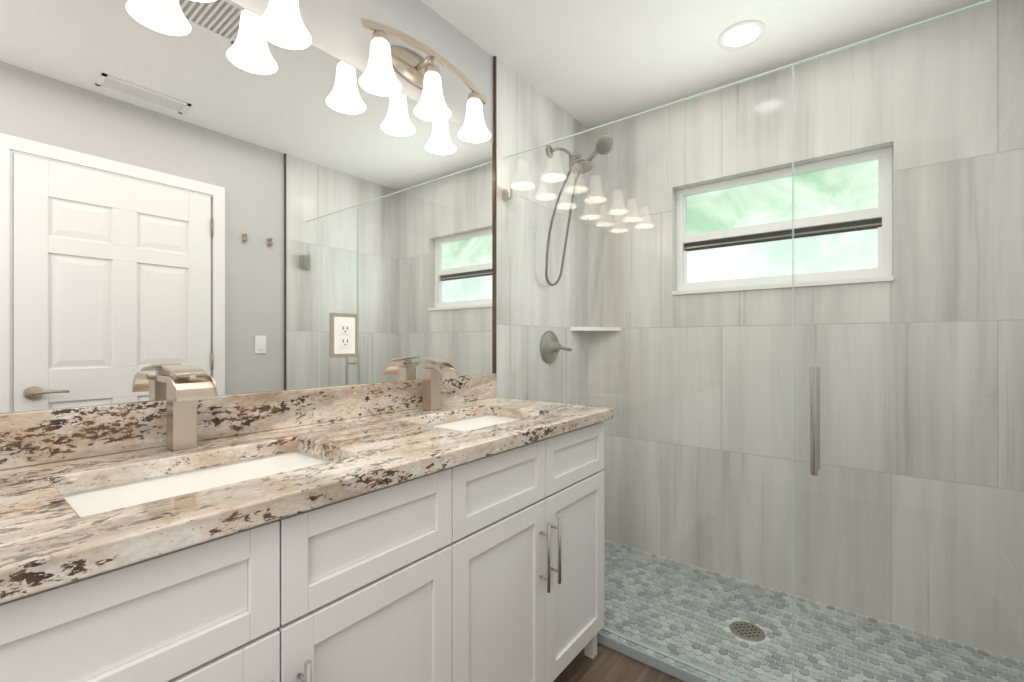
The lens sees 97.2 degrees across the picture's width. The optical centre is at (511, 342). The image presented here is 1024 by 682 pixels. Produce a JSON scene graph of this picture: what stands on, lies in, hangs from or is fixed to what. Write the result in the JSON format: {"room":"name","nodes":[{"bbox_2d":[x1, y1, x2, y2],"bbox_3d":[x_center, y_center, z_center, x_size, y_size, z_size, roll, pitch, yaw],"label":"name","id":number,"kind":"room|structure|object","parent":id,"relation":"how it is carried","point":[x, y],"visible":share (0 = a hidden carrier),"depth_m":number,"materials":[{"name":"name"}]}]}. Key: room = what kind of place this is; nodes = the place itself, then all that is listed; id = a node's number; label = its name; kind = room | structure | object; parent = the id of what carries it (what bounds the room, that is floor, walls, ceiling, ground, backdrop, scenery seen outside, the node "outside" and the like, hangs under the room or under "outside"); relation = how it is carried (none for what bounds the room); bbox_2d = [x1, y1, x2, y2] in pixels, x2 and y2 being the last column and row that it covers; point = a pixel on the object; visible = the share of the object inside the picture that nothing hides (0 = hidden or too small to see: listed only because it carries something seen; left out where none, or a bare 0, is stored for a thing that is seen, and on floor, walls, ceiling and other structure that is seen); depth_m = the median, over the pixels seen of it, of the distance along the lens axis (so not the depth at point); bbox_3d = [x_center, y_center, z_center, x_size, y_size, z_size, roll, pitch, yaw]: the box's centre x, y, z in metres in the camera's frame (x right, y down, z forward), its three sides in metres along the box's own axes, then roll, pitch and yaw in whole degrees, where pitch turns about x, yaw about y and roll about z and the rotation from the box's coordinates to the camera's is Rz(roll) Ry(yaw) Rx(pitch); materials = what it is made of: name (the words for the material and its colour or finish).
{"room":"bathroom","nodes":[
{"label":"bathroom","id":0,"kind":"room"},
{"bbox_2d":[0,0,492,413],"bbox_3d":[-0.639,-0.064,1.407,0.120,2.440,3.680,0,0,38],"label":"wall","id":1,"kind":"structure","parent":0,"point":[334,27],"depth_m":1.63,"materials":[{"name":"grey paint"}]},
{"bbox_2d":[0,0,493,412],"bbox_3d":[-0.859,-0.380,1.018,0.001,1.028,2.536,0,0,38],"label":"mirror","id":2,"kind":"object","parent":1,"relation":"attached to","point":[180,184],"visible":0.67,"depth_m":1.14,"materials":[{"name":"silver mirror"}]},
{"bbox_2d":[0,373,495,469],"bbox_3d":[-0.568,0.188,1.380,0.020,0.105,1.605,0,0,38],"label":"backsplash","id":3,"kind":"structure","parent":1,"relation":"attached to","point":[28,438],"depth_m":1.12,"materials":[{"name":"stone"}]},
{"bbox_2d":[193,0,310,48],"bbox_3d":[-0.750,-0.944,1.030,0.164,0.249,0.578,0,0,38],"label":"light","id":4,"kind":"object","parent":1,"relation":"attached to","point":[281,24],"visible":1,"depth_m":1.21,"materials":[{"name":"white glass"}]},
{"bbox_2d":[330,313,356,357],"bbox_3d":[-0.532,-0.024,1.432,0.008,0.140,0.094,0,0,38],"label":"outlet","id":5,"kind":"object","parent":1,"relation":"attached to","point":[343,327],"visible":1,"depth_m":1.43,"materials":[{"name":"white plastic"}]},
{"bbox_2d":[359,18,490,142],"bbox_3d":[-0.296,-0.944,1.615,0.164,0.249,0.578,0,0,38],"label":"light","id":6,"kind":"object","parent":1,"relation":"attached to","point":[379,78],"visible":1,"depth_m":1.59,"materials":[{"name":"white glass"}]},
{"bbox_2d":[493,56,496,372],"bbox_3d":[-0.077,-0.575,2.023,0.013,1.419,0.008,0,0,38],"label":"trim","id":7,"kind":"structure","parent":1,"relation":"attached to","point":[494,57],"depth_m":2.02,"materials":[{"name":"brown metal"}]},
{"bbox_2d":[496,58,587,405],"bbox_3d":[0.189,-0.064,2.368,0.010,2.440,0.865,0,0,38],"label":"tile","id":8,"kind":"structure","parent":1,"relation":"attached to","point":[528,307],"depth_m":2.28,"materials":[{"name":"grey tile"}]},
{"bbox_2d":[540,331,571,362],"bbox_3d":[0.233,0.021,2.357,0.068,0.172,0.202,0,0,38],"label":"shower valve","id":9,"kind":"object","parent":8,"relation":"attached to","point":[550,346],"visible":1,"depth_m":2.33,"materials":[{"name":"grey metal"}]},
{"bbox_2d":[545,135,612,285],"bbox_3d":[0.336,-0.664,2.267,0.350,0.743,0.149,0,0,21],"label":"shower head","id":10,"kind":"object","parent":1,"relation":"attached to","point":[604,143],"visible":1,"depth_m":2.26},
{"bbox_2d":[553,643,683,681],"bbox_3d":[0.120,1.206,0.818,2.040,0.100,3.680,0,0,38],"label":"floor","id":11,"kind":"structure","parent":0,"point":[609,665],"depth_m":1.59,"materials":[{"name":"brown wood"}]},
{"bbox_2d":[0,357,612,681],"bbox_3d":[-0.344,0.604,1.206,0.588,1.105,1.605,0,0,38],"label":"vanity","id":12,"kind":"object","parent":11,"relation":"on","point":[438,526],"visible":1,"depth_m":0.91,"materials":[{"name":"white wood"}]},
{"bbox_2d":[0,397,612,603],"bbox_3d":[-0.347,0.260,1.209,0.580,0.038,1.605,0,0,38],"label":"countertop","id":13,"kind":"structure","parent":12,"relation":"on","point":[45,544],"depth_m":0.83,"materials":[{"name":"stone"}]},
{"bbox_2d":[597,625,737,681],"bbox_3d":[0.662,1.136,1.518,1.780,0.040,0.060,0,0,38],"label":"curb","id":14,"kind":"object","parent":11,"relation":"on","point":[672,669],"visible":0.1,"depth_m":1.61,"materials":[{"name":"grey tile"}]},
{"bbox_2d":[502,0,996,681],"bbox_3d":[0.662,0.132,1.517,1.774,1.958,0.098,0,0,38],"label":"glass","id":15,"kind":"object","parent":14,"relation":"on","point":[507,194],"visible":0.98,"depth_m":1.37,"materials":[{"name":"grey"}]},
{"bbox_2d":[604,540,1023,681],"bbox_3d":[0.921,1.154,1.851,1.780,0.004,0.785,0,0,38],"label":"shower floor","id":16,"kind":"structure","parent":11,"relation":"on","point":[727,629],"depth_m":1.78,"materials":[{"name":"grey tile"}]},
{"bbox_2d":[729,621,764,641],"bbox_3d":[0.940,1.149,1.802,0.128,0.004,0.128,0,0,38],"label":"drain","id":17,"kind":"object","parent":16,"relation":"on","point":[744,630],"visible":1,"depth_m":1.79,"materials":[{"name":"silver metal"}]},
{"bbox_2d":[421,0,983,128],"bbox_3d":[0.120,-1.334,0.818,2.040,0.100,3.680,0,0,38],"label":"ceiling","id":18,"kind":"structure","parent":0,"point":[601,62],"depth_m":1.89,"materials":[{"name":"white paint"}]},
{"bbox_2d":[717,20,765,49],"bbox_3d":[0.954,-1.280,1.880,0.180,0.006,0.180,0,0,38],"label":"recessed light","id":19,"kind":"object","parent":18,"relation":"in","point":[743,32],"visible":1,"depth_m":1.87,"materials":[{"name":"white plastic"}]},
{"bbox_2d":[588,0,1023,661],"bbox_3d":[1.204,-0.064,2.217,1.800,2.440,0.140,0,0,38],"label":"wall","id":20,"kind":"structure","parent":0,"point":[912,515],"depth_m":1.95,"materials":[{"name":"tile"}]},
{"bbox_2d":[571,327,620,331],"bbox_3d":[0.477,-0.080,2.560,0.209,0.022,0.209,0,0,38],"label":"corner shelf","id":21,"kind":"object","parent":20,"relation":"attached to","point":[589,329],"visible":1,"depth_m":2.56,"materials":[{"name":"white stone"}]},
{"bbox_2d":[672,146,892,294],"bbox_3d":[1.250,-0.541,2.178,0.940,0.615,0.158,0,0,38],"label":"window","id":22,"kind":"structure","parent":20,"relation":"in","point":[735,234],"depth_m":2.14,"materials":[{"name":"white plastic"}]}
]}

